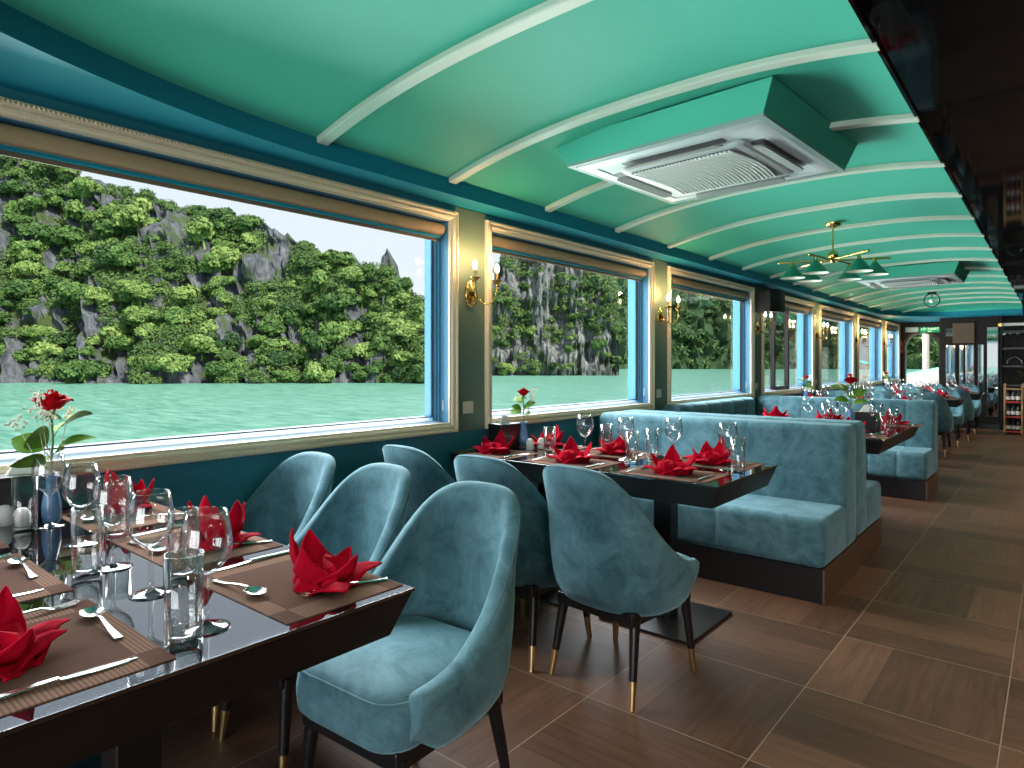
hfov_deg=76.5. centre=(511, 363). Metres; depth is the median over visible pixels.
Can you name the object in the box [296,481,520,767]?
dining chair
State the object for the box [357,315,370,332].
tree
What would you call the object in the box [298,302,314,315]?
tree
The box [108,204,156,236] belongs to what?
tree
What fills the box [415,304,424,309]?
tree
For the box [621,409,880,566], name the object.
sofa
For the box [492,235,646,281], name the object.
roller blind
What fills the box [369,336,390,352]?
tree
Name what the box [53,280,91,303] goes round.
tree
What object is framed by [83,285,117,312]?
tree
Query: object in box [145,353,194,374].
tree
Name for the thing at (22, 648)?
napkin
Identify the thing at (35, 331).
tree
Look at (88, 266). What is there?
tree
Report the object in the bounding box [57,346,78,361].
tree
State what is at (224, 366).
tree
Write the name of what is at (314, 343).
tree
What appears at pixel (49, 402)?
rose
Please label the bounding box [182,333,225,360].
tree
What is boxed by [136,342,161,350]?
tree
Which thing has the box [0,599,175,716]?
placemat
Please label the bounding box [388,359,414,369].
tree
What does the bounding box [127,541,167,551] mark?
spoon
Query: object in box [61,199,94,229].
tree
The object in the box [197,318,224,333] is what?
tree
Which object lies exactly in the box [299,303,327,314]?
tree
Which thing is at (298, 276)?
tree
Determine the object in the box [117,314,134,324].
tree
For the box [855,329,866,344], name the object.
wall sconce
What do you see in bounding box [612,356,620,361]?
tree
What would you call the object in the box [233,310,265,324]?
tree
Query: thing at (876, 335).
window
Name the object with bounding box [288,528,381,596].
napkin
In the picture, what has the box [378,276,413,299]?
tree
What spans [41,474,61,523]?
bud vase
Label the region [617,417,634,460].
wine glass
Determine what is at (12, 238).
tree
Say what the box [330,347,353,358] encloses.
tree
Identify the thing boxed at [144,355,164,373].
tree
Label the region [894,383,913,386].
dining chair
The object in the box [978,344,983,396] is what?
mirror
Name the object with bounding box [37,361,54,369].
tree
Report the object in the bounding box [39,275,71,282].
tree
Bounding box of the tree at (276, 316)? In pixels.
[263,313,280,319]
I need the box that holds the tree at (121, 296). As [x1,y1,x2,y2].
[117,291,142,304]
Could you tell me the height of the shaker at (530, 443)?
0.064 m
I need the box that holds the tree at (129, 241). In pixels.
[105,237,134,245]
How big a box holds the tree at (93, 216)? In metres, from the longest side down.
6.557 x 6.030 x 4.846 m
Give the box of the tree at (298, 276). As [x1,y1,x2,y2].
[296,273,307,281]
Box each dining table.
[0,500,414,767]
[449,445,777,644]
[791,417,918,453]
[938,392,984,435]
[946,398,964,406]
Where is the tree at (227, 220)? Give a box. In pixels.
[212,214,235,240]
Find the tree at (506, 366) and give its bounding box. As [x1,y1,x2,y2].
[498,362,514,375]
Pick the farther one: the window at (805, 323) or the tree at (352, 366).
the tree at (352, 366)
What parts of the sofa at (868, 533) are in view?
panel, seat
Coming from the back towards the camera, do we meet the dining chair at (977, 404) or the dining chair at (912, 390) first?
the dining chair at (977, 404)
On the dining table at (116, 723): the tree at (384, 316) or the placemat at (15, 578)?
the placemat at (15, 578)
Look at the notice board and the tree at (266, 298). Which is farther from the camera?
the tree at (266, 298)
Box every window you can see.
[0,96,458,476]
[485,220,654,428]
[667,266,754,404]
[762,295,814,395]
[819,304,854,390]
[857,314,883,385]
[885,321,899,382]
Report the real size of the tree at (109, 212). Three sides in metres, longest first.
9.252 x 8.046 x 5.710 m
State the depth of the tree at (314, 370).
133.16 m
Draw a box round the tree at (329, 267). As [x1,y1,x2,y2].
[312,263,332,274]
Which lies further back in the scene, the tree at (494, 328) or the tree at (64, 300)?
the tree at (494, 328)
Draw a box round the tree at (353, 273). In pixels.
[337,266,365,283]
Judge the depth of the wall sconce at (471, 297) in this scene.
3.80 m
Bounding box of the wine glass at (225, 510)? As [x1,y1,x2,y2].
[178,507,232,637]
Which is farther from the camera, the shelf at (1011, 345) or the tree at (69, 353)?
the tree at (69, 353)
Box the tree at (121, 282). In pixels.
[115,279,156,304]
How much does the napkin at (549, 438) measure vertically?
0.130 m
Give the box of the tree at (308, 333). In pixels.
[300,328,317,344]
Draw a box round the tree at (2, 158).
[0,155,17,164]
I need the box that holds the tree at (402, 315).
[390,311,420,323]
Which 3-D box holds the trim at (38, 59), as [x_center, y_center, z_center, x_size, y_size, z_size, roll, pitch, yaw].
[3.104,-1.080,6.139,2.200,0.340,19.800,0,0,40]
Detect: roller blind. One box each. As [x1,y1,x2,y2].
[0,123,445,241]
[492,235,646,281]
[671,276,748,301]
[785,302,810,314]
[821,310,850,322]
[859,319,879,328]
[887,325,896,331]
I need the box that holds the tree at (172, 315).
[160,306,190,324]
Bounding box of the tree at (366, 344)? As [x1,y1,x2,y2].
[356,342,375,351]
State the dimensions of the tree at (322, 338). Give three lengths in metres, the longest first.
4.608 x 4.045 x 3.566 m
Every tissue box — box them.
[488,415,520,447]
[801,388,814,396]
[853,405,880,431]
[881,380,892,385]
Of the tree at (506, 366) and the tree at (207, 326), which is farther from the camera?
the tree at (506, 366)
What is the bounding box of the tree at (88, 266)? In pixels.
[75,262,98,278]
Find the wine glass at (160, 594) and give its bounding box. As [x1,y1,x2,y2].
[126,489,174,600]
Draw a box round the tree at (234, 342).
[200,331,242,360]
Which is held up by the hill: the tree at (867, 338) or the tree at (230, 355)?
the tree at (230, 355)
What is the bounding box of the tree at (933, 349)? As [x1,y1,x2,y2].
[929,346,938,353]
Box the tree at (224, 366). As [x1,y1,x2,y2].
[204,359,238,377]
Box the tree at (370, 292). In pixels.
[355,282,378,311]
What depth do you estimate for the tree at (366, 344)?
139.88 m
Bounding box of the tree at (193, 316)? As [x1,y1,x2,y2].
[183,310,207,323]
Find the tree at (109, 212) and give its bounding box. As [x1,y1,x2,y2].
[102,204,141,216]
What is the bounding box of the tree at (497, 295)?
[492,294,498,309]
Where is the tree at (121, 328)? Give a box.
[112,321,134,334]
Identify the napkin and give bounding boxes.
[0,588,70,680]
[104,469,153,514]
[187,496,260,550]
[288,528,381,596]
[472,430,513,453]
[531,424,564,447]
[547,437,595,463]
[592,430,630,454]
[643,445,698,475]
[684,436,736,464]
[763,406,790,416]
[814,408,844,419]
[877,409,910,424]
[934,389,951,397]
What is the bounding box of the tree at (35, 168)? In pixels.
[27,162,55,176]
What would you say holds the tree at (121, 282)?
on the hill
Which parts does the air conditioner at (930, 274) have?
panel, panel, edge trim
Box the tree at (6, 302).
[0,295,20,310]
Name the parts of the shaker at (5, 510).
lid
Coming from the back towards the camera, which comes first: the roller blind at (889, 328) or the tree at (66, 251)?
the tree at (66, 251)
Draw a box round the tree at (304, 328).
[298,325,311,333]
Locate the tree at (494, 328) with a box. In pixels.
[492,326,499,336]
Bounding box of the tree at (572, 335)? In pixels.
[566,333,577,339]
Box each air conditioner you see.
[556,76,856,203]
[855,261,968,288]
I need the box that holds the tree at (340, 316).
[326,311,348,322]
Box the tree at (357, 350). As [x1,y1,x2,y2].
[351,343,378,360]
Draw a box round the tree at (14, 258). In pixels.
[5,255,21,263]
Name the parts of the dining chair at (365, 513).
leg, seat frame, leg, backrest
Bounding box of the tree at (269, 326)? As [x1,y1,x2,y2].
[256,317,286,335]
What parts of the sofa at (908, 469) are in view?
seat, panel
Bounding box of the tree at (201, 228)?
[183,217,217,249]
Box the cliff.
[492,255,618,375]
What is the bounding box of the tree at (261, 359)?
[252,355,268,365]
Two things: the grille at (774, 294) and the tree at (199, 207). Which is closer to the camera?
the grille at (774, 294)
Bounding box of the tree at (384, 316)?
[369,311,392,323]
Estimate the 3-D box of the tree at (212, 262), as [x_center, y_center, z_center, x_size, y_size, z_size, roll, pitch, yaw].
[-67.110,-21.956,148.620,8.328,6.817,9.056,-2,-4,42]
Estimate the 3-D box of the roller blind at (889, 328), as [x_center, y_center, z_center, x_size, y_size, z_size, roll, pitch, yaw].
[7.971,-0.752,13.723,0.068,0.104,1.400,0,0,40]
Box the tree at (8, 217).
[1,213,30,235]
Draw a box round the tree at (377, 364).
[365,359,385,377]
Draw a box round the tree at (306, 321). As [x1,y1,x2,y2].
[293,317,315,328]
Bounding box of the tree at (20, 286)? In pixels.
[5,277,45,297]
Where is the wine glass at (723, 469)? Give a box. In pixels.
[718,422,738,470]
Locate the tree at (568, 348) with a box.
[564,345,573,353]
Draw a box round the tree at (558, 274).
[555,272,568,283]
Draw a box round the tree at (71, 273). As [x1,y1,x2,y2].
[69,268,85,282]
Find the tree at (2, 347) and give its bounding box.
[0,343,5,354]
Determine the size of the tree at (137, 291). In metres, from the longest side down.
7.240 x 6.296 x 4.743 m
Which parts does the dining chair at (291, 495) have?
backrest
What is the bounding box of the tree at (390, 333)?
[379,329,400,337]
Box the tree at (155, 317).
[145,312,162,323]
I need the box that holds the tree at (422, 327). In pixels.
[409,321,424,337]
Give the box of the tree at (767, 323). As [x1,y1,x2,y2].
[766,318,769,329]
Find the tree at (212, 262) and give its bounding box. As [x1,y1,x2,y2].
[196,252,232,274]
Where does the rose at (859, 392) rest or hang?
in the bud vase at (850, 412)
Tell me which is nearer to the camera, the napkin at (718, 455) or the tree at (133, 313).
the napkin at (718, 455)
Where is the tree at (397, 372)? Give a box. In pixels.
[380,365,407,382]
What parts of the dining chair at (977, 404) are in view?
backrest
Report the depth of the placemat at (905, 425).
5.26 m
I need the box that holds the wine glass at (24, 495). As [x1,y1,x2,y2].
[0,459,58,519]
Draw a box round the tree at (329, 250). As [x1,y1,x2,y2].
[323,249,351,264]
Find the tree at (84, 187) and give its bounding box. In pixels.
[65,177,106,203]
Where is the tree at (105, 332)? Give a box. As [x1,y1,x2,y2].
[85,326,126,352]
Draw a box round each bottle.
[1006,390,1009,400]
[1006,405,1009,415]
[1006,419,1009,430]
[1011,390,1015,400]
[1011,405,1015,415]
[1011,420,1015,430]
[1016,390,1020,401]
[1016,405,1020,415]
[1016,420,1020,430]
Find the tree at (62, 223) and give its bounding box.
[55,220,67,227]
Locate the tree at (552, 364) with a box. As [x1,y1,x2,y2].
[549,362,558,368]
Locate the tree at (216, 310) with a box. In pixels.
[206,307,226,317]
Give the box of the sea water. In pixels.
[0,369,921,449]
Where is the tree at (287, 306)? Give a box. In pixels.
[281,304,302,310]
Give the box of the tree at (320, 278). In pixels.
[306,270,331,292]
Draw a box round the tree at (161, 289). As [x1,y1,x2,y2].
[151,288,163,294]
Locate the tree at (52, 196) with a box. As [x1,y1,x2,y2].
[41,188,66,213]
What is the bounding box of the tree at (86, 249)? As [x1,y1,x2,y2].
[75,242,96,257]
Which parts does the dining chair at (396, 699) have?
leg, seat, seat frame, leg, backrest, leg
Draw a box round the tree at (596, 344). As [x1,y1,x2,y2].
[591,338,606,354]
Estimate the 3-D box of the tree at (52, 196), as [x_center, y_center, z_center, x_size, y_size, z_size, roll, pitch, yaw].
[-111.234,-39.860,159.848,7.739,5.676,8.247,-3,1,4]
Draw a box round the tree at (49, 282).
[40,274,72,289]
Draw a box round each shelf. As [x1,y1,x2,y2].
[998,316,1023,429]
[1005,401,1020,402]
[1005,416,1020,417]
[1005,430,1020,432]
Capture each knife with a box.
[0,657,137,700]
[12,589,43,595]
[66,503,104,510]
[125,523,189,536]
[208,550,288,571]
[503,453,529,457]
[586,462,610,467]
[695,474,717,480]
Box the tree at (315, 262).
[304,258,326,269]
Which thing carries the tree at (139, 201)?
on the hill
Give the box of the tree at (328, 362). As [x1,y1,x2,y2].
[319,355,345,372]
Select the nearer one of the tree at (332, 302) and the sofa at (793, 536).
the sofa at (793, 536)
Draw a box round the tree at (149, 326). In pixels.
[134,322,156,335]
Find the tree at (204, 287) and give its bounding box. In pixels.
[201,284,214,299]
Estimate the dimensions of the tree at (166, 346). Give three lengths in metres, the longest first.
3.654 x 3.021 x 2.913 m
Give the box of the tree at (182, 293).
[168,284,199,305]
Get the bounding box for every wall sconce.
[465,260,502,307]
[657,294,681,325]
[756,312,773,334]
[815,323,828,340]
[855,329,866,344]
[884,334,892,346]
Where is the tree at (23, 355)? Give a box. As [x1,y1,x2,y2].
[12,346,40,360]
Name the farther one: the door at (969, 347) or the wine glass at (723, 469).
the door at (969, 347)
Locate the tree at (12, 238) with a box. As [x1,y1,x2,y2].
[6,235,22,247]
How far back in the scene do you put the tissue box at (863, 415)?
4.78 m
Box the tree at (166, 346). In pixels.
[161,345,177,352]
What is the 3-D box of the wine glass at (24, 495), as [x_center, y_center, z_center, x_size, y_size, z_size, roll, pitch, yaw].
[-1.582,0.403,2.106,0.110,0.195,0.170,0,0,44]
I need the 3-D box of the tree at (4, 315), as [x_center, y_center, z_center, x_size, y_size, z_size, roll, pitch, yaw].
[-113.814,-9.547,144.843,7.354,4.934,7.996,-6,6,-5]
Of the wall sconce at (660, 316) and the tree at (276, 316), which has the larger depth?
the tree at (276, 316)
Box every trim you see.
[0,1,1023,322]
[317,0,592,145]
[449,38,879,183]
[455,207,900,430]
[545,113,919,211]
[615,160,944,232]
[667,192,961,248]
[709,215,974,260]
[742,233,984,269]
[770,247,991,278]
[793,258,997,285]
[812,267,1002,290]
[829,275,1007,296]
[844,281,1010,300]
[857,287,1013,304]
[868,292,1016,307]
[881,296,1018,310]
[902,301,1020,312]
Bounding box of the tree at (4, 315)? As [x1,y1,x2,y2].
[0,311,13,324]
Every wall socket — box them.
[463,401,472,413]
[656,389,660,397]
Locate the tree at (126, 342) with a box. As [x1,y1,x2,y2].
[105,334,137,351]
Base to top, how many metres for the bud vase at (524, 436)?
0.150 m
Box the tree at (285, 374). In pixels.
[272,369,300,382]
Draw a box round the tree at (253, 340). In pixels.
[244,334,268,348]
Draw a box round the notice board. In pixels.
[905,327,917,332]
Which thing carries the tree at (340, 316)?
on the hill
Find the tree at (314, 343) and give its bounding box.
[306,337,335,360]
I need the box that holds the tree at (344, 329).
[317,318,363,341]
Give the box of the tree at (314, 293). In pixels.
[311,291,320,298]
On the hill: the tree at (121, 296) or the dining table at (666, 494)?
the tree at (121, 296)
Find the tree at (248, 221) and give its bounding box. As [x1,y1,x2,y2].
[232,215,262,230]
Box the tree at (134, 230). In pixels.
[117,226,137,236]
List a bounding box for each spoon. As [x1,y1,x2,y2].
[8,557,38,578]
[65,513,94,520]
[79,607,124,639]
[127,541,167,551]
[212,579,266,595]
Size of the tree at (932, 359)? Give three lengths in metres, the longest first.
23.438 x 20.383 x 13.496 m
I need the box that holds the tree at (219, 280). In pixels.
[207,276,237,287]
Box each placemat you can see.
[0,540,9,548]
[0,553,73,602]
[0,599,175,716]
[61,501,183,534]
[108,525,282,571]
[186,553,402,624]
[452,448,540,458]
[518,444,587,450]
[522,457,622,469]
[581,448,662,459]
[615,465,729,482]
[681,456,763,470]
[865,434,886,438]
[881,424,923,426]
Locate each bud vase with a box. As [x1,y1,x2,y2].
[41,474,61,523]
[519,422,528,446]
[847,410,853,419]
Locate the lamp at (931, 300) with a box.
[923,291,939,306]
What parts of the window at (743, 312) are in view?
sill, sash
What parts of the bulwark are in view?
rail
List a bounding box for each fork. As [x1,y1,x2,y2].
[0,553,11,558]
[21,600,80,614]
[119,513,183,521]
[194,540,271,552]
[299,577,386,596]
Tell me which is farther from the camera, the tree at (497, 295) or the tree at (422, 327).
the tree at (497, 295)
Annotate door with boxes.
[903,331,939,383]
[940,316,999,429]
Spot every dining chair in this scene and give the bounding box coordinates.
[211,451,335,731]
[218,463,411,767]
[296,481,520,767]
[382,445,454,525]
[454,454,591,671]
[543,465,698,711]
[819,391,848,397]
[863,391,886,398]
[864,386,886,391]
[872,391,895,398]
[878,386,895,391]
[891,392,925,399]
[893,387,920,392]
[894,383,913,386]
[909,386,928,391]
[916,392,953,456]
[921,384,943,389]
[931,388,963,446]
[939,387,973,440]
[952,384,981,433]
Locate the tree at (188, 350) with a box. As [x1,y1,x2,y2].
[176,337,202,355]
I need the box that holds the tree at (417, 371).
[406,363,424,382]
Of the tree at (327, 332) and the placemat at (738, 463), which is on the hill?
the tree at (327, 332)
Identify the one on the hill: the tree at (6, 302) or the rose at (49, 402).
the tree at (6, 302)
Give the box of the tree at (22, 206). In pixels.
[3,195,47,215]
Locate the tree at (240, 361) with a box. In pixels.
[231,356,253,374]
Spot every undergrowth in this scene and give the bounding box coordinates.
[492,254,621,374]
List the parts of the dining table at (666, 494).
plate, post, glass, plate, post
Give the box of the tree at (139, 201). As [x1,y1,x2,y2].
[123,197,154,216]
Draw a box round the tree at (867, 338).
[859,328,869,344]
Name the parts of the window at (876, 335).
sill, sash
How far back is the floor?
2.57 m
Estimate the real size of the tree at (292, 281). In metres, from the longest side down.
4.211 x 3.697 x 3.516 m
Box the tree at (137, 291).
[120,283,151,304]
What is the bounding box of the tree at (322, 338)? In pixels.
[318,334,332,343]
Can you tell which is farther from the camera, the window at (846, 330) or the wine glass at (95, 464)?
the window at (846, 330)
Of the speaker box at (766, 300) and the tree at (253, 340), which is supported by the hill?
the tree at (253, 340)
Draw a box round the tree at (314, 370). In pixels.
[303,362,335,382]
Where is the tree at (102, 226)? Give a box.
[92,219,122,236]
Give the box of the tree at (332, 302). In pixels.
[313,293,364,320]
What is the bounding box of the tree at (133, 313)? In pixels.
[122,305,159,322]
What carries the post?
on the floor
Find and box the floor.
[161,428,1023,767]
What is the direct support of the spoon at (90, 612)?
on the placemat at (87, 644)
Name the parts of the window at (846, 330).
sill, sash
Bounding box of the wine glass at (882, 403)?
[869,403,883,433]
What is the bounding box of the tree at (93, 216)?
[84,210,106,222]
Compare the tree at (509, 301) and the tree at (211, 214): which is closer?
the tree at (211, 214)
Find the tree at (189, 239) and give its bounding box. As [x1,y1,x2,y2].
[186,235,200,245]
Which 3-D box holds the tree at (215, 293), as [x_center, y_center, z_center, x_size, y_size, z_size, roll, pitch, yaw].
[-65.135,-14.699,146.393,5.400,6.031,6.151,7,0,26]
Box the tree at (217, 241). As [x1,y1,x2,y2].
[210,238,235,247]
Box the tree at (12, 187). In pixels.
[0,179,30,197]
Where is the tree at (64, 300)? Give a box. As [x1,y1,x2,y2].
[59,296,76,305]
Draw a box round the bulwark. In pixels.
[907,367,938,386]
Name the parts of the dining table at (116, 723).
plate, post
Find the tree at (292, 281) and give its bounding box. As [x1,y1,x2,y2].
[282,279,296,287]
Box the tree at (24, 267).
[8,260,47,279]
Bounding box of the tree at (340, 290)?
[336,288,355,295]
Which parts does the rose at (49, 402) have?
stem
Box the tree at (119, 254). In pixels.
[92,242,138,267]
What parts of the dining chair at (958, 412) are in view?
backrest, seat, leg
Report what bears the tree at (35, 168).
on the hill
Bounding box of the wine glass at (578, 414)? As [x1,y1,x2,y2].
[576,414,593,454]
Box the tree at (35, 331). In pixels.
[20,324,58,347]
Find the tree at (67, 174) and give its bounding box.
[58,172,73,181]
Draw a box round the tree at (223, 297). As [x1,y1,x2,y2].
[216,291,233,304]
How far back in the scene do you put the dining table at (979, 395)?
10.93 m
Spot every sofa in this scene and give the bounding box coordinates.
[598,411,857,604]
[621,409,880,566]
[757,395,937,500]
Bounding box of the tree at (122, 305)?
[117,301,130,311]
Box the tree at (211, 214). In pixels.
[190,207,235,222]
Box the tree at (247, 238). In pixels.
[236,233,261,249]
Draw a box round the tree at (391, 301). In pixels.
[383,292,413,307]
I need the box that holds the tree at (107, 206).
[98,203,117,213]
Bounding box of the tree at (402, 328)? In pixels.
[386,318,422,336]
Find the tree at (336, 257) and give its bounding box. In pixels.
[322,251,356,268]
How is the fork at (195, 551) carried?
on the placemat at (176, 564)
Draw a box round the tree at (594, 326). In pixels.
[586,322,601,330]
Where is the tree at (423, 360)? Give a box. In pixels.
[416,352,424,363]
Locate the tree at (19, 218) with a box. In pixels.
[12,214,33,222]
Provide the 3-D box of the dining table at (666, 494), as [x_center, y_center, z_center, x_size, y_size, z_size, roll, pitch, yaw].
[0.485,0.875,3.447,1.560,0.750,0.755,0,0,40]
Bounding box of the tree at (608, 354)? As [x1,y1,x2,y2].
[602,352,611,358]
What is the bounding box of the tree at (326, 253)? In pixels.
[316,251,329,258]
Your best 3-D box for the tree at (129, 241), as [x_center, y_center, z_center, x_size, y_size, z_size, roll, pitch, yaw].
[-90.590,-25.989,151.280,7.637,6.624,7.166,0,2,-3]
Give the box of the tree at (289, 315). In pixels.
[277,309,302,332]
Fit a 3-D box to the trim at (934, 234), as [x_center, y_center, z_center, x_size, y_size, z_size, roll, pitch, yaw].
[3.171,-1.062,6.083,2.026,0.183,0.060,0,0,40]
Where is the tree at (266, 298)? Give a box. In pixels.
[249,291,278,306]
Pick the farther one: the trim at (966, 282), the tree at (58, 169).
the tree at (58, 169)
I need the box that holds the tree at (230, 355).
[214,350,238,360]
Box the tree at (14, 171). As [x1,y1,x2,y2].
[4,166,31,179]
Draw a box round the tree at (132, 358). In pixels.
[127,355,144,365]
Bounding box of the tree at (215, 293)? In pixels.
[212,286,231,306]
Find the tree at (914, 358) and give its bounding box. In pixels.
[907,354,930,368]
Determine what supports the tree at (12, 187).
on the hill
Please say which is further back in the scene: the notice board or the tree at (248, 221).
the tree at (248, 221)
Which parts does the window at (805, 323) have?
sill, sash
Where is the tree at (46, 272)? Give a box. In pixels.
[22,269,53,284]
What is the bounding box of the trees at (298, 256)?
[0,157,424,383]
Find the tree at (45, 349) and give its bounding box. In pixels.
[29,337,65,358]
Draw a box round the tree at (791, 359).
[776,349,796,364]
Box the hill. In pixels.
[0,159,422,383]
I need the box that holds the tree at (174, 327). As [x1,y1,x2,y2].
[168,324,189,334]
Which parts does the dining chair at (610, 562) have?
leg, backrest, seat, seat frame, leg, leg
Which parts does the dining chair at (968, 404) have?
backrest, leg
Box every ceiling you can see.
[0,0,1022,311]
[848,0,1023,304]
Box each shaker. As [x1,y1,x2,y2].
[0,505,13,526]
[13,507,30,529]
[526,439,533,449]
[537,438,544,448]
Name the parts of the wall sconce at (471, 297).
arm, bulb, arm, bulb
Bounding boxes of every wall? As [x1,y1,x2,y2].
[0,86,899,514]
[900,322,939,382]
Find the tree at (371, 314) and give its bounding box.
[365,312,385,330]
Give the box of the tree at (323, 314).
[318,308,333,319]
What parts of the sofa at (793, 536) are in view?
seat, panel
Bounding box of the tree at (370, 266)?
[361,263,374,277]
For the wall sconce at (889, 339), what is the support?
attached to the wall at (226, 481)
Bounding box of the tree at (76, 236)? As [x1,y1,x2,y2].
[54,225,92,255]
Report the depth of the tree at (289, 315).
143.31 m
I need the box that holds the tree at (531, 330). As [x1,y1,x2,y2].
[524,325,536,339]
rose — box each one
[3,388,96,476]
[509,387,538,421]
[798,375,813,390]
[831,375,873,408]
[882,371,890,382]
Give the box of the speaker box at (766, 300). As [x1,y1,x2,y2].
[755,289,784,313]
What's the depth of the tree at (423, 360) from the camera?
135.08 m
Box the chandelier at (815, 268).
[778,221,890,282]
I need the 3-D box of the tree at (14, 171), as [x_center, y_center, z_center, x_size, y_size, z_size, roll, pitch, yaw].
[-123.309,-47.190,163.275,9.104,5.182,7.917,2,1,1]
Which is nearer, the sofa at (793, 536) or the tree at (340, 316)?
the sofa at (793, 536)
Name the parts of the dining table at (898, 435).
glass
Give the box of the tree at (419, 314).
[405,302,424,323]
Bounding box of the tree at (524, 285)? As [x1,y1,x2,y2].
[519,281,531,290]
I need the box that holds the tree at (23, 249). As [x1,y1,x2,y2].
[5,239,50,260]
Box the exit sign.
[920,327,939,332]
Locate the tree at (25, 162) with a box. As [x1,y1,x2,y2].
[20,160,33,166]
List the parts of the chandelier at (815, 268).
lamp shade, lamp shade, lamp shade, arm, rod, arm, arm, lamp shade, lamp shade, lamp shade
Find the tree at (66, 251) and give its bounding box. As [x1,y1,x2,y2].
[56,244,75,260]
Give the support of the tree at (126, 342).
on the hill
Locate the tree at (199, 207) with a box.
[191,205,210,215]
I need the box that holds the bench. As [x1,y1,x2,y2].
[663,397,754,414]
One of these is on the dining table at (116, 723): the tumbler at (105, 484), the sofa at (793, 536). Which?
the tumbler at (105, 484)
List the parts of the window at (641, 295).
sill, sash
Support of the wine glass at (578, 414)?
on the dining table at (666, 494)
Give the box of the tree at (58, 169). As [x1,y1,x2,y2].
[38,163,81,175]
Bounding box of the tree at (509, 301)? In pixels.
[503,298,514,307]
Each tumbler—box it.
[11,475,38,533]
[70,505,103,580]
[104,482,130,541]
[163,548,203,651]
[167,507,198,583]
[544,427,555,454]
[626,431,638,464]
[646,428,658,459]
[730,437,745,473]
[889,406,898,427]
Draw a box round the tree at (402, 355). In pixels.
[391,350,418,371]
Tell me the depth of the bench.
6.19 m
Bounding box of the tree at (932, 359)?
[907,353,933,360]
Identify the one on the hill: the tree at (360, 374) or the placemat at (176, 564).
the tree at (360, 374)
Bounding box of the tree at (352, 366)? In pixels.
[344,362,362,371]
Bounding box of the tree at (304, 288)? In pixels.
[296,280,314,297]
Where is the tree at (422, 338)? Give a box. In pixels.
[415,335,424,344]
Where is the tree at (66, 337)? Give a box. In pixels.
[46,330,79,348]
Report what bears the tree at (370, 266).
on the hill
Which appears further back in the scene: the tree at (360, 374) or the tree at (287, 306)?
the tree at (287, 306)
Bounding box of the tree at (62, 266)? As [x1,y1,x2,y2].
[53,261,75,278]
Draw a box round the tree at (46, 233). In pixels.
[15,222,68,250]
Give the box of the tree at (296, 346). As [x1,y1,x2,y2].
[288,342,308,351]
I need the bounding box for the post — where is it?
[922,333,928,369]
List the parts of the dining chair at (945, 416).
backrest, leg, leg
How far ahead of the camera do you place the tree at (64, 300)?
146.39 m
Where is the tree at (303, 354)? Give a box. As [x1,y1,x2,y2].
[297,350,310,365]
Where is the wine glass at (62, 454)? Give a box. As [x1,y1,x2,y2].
[30,453,67,529]
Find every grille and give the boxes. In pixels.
[631,150,776,194]
[771,291,778,309]
[879,280,936,287]
[884,280,938,287]
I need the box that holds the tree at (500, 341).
[494,338,508,346]
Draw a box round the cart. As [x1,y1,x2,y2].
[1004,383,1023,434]
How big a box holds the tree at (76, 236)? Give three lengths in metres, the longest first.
7.854 x 7.746 x 7.221 m
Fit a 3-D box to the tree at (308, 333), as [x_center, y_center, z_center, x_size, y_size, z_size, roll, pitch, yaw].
[-43.571,-5.299,140.708,4.612,4.951,4.676,5,2,-20]
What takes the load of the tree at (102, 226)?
on the hill
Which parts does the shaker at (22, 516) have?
lid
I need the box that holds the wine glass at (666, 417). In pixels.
[665,417,682,440]
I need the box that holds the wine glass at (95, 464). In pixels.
[61,463,100,548]
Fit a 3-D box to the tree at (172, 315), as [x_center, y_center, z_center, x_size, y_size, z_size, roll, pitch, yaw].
[-72.444,-9.669,140.596,6.488,6.419,7.847,-3,-2,-26]
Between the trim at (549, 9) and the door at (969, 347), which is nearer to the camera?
the trim at (549, 9)
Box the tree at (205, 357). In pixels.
[201,355,210,361]
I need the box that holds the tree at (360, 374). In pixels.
[351,365,370,382]
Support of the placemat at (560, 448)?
on the dining table at (666, 494)
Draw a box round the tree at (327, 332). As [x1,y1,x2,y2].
[320,328,337,343]
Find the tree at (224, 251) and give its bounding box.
[210,245,243,274]
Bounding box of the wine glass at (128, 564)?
[90,475,134,573]
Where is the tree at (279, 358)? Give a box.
[264,349,299,366]
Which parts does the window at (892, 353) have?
pane, sash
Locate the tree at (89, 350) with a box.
[77,345,96,355]
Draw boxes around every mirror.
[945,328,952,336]
[945,345,955,386]
[959,344,963,384]
[965,344,973,384]
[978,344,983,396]
[986,327,998,416]
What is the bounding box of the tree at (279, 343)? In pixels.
[254,337,292,357]
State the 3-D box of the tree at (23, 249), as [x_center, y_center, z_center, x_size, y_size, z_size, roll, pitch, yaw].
[-111.272,-25.375,149.905,8.005,6.366,8.531,-2,6,-3]
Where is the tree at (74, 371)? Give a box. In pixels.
[54,359,112,383]
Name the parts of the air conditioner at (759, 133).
edge trim, panel, panel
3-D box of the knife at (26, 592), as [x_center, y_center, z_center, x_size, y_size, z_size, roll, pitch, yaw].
[-1.106,0.493,1.351,0.021,0.008,0.222,0,0,42]
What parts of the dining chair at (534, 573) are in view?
backrest, seat, leg, seat frame, leg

